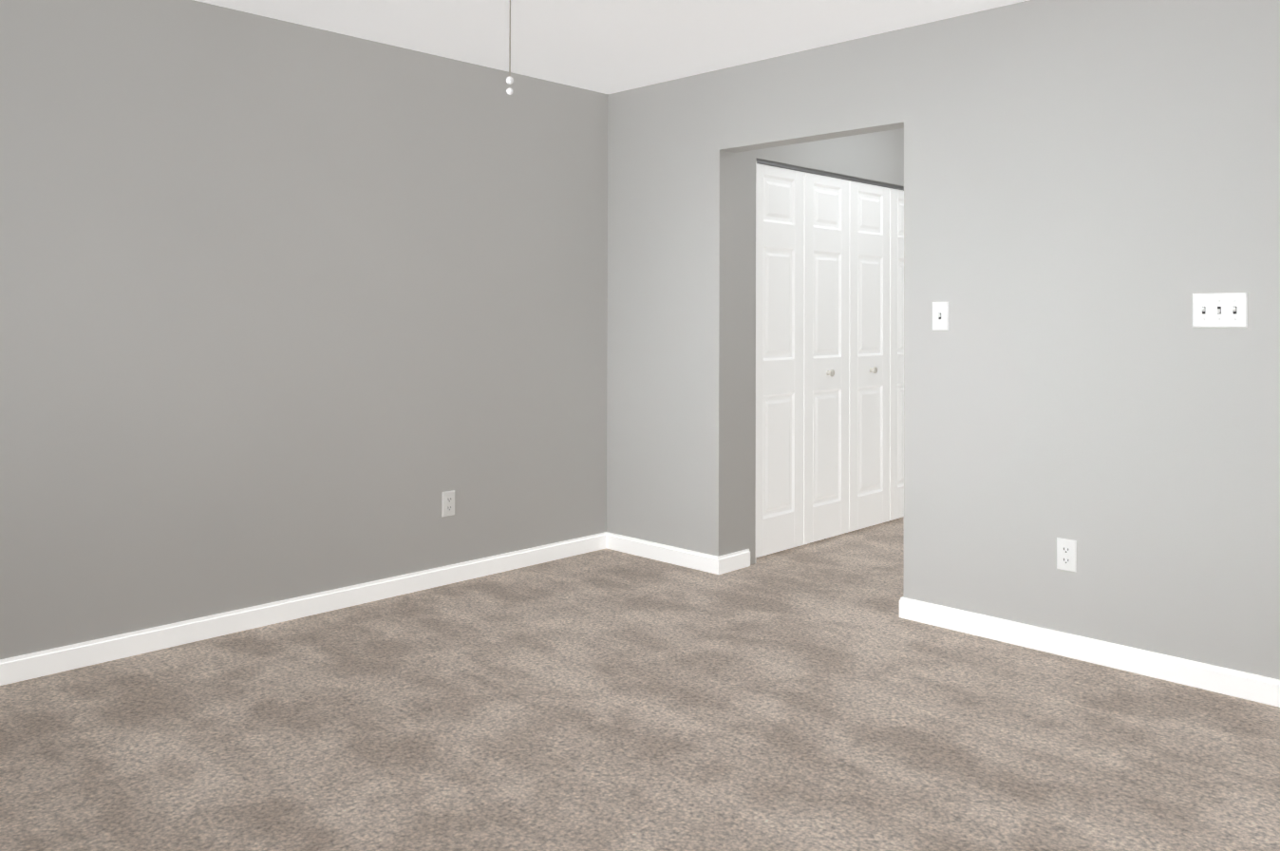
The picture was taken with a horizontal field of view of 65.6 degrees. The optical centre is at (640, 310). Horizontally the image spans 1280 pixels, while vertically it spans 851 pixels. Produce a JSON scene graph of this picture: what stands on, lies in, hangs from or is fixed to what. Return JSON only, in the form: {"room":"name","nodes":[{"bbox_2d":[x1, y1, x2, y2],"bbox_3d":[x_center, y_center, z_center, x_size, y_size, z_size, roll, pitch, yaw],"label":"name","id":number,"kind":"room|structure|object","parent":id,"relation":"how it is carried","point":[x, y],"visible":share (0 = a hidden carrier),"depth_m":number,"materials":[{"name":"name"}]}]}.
{"room":"empty bedroom","nodes":[
{"label":"empty bedroom","id":0,"kind":"room"},
{"bbox_2d":[0,0,607,659],"bbox_3d":[-0.986,0.045,4.606,0.120,2.440,7.640,0,-1,44],"label":"wall","id":1,"kind":"structure","parent":0,"point":[291,310],"depth_m":4.01,"materials":[{"name":"grey paint"}]},
{"bbox_2d":[0,531,607,685],"bbox_3d":[-1.848,1.213,3.618,0.016,0.084,4.800,0,-1,44],"label":"baseboard","id":2,"kind":"structure","parent":1,"relation":"attached to","point":[29,666],"depth_m":3.98,"materials":[{"name":"white paint"}]},
{"bbox_2d":[441,489,454,516],"bbox_3d":[-0.886,0.896,4.611,0.009,0.115,0.070,0,-1,44],"label":"outlet","id":3,"kind":"object","parent":1,"relation":"attached to","point":[448,503],"visible":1,"depth_m":4.61,"materials":[{"name":"white plastic"}]},
{"bbox_2d":[194,0,1027,94],"bbox_3d":[1.024,-1.224,2.662,5.720,0.080,7.640,0,-1,44],"label":"ceiling","id":4,"kind":"structure","parent":0,"point":[608,47],"depth_m":4.13,"materials":[{"name":"white paint"}]},
{"bbox_2d":[506,0,513,94],"bbox_3d":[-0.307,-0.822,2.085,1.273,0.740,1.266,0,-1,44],"label":"pull chain","id":5,"kind":"object","parent":4,"relation":"hanging from","point":[509,81],"visible":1,"depth_m":2.08,"materials":[{"name":"white metal"}]},
{"bbox_2d":[0,516,1279,850],"bbox_3d":[1.016,1.296,2.642,5.720,0.080,7.640,0,-1,44],"label":"floor","id":6,"kind":"structure","parent":0,"point":[820,695],"depth_m":2.96,"materials":[{"name":"carpet"}]},
{"bbox_2d":[734,128,903,564],"bbox_3d":[1.289,0.061,5.824,0.120,2.440,2.480,0,-1,44],"label":"wall","id":7,"kind":"structure","parent":0,"point":[876,157],"depth_m":4.99,"materials":[{"name":"grey paint"}]},
{"bbox_2d":[755,163,903,557],"bbox_3d":[1.201,0.259,5.670,0.072,2.005,1.788,0,-1,44],"label":"bifold closet door","id":8,"kind":"structure","parent":7,"relation":"in","point":[830,356],"depth_m":5.51,"materials":[{"name":"white paint"}]},
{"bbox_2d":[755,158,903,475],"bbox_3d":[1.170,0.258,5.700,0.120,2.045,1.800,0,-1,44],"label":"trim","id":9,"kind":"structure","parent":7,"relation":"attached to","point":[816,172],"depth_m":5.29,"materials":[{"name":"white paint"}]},
{"bbox_2d":[606,0,1279,679],"bbox_3d":[1.872,0.045,3.441,5.600,2.440,0.120,0,-1,44],"label":"wall","id":10,"kind":"structure","parent":0,"point":[1091,197],"depth_m":3.73,"materials":[{"name":"grey paint"}]},
{"bbox_2d":[607,532,725,574],"bbox_3d":[0.111,1.230,5.050,0.764,0.084,0.014,0,-1,44],"label":"baseboard","id":11,"kind":"structure","parent":10,"relation":"attached to","point":[688,558],"depth_m":5.01,"materials":[{"name":"white paint"}]},
{"bbox_2d":[899,596,903,618],"bbox_3d":[1.985,1.235,5.040,0.016,0.084,2.614,0,-1,44],"label":"baseboard","id":12,"kind":"structure","parent":10,"relation":"attached to","point":[901,602],"depth_m":4.10,"materials":[{"name":"white paint"}]},
{"bbox_2d":[932,301,948,330],"bbox_3d":[1.204,0.022,3.995,0.070,0.115,0.020,0,-1,44],"label":"light switch","id":13,"kind":"object","parent":10,"relation":"attached to","point":[940,315],"visible":1,"depth_m":4.00,"materials":[{"name":"white plastic"}]},
{"bbox_2d":[1056,537,1076,572],"bbox_3d":[1.563,0.895,3.643,0.070,0.115,0.009,0,-1,44],"label":"outlet","id":14,"kind":"object","parent":10,"relation":"attached to","point":[1066,555],"visible":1,"depth_m":3.64,"materials":[{"name":"white plastic"}]},
{"bbox_2d":[903,597,1279,707],"bbox_3d":[1.633,1.223,3.568,1.533,0.084,0.014,0,-1,44],"label":"baseboard","id":15,"kind":"structure","parent":10,"relation":"attached to","point":[1255,687],"depth_m":3.54,"materials":[{"name":"white paint"}]},
{"bbox_2d":[1192,292,1247,327],"bbox_3d":[1.920,-0.001,3.297,0.162,0.115,0.020,0,-1,44],"label":"light switch","id":16,"kind":"object","parent":10,"relation":"attached to","point":[1223,310],"visible":1,"depth_m":3.30,"materials":[{"name":"white plastic"}]}
]}

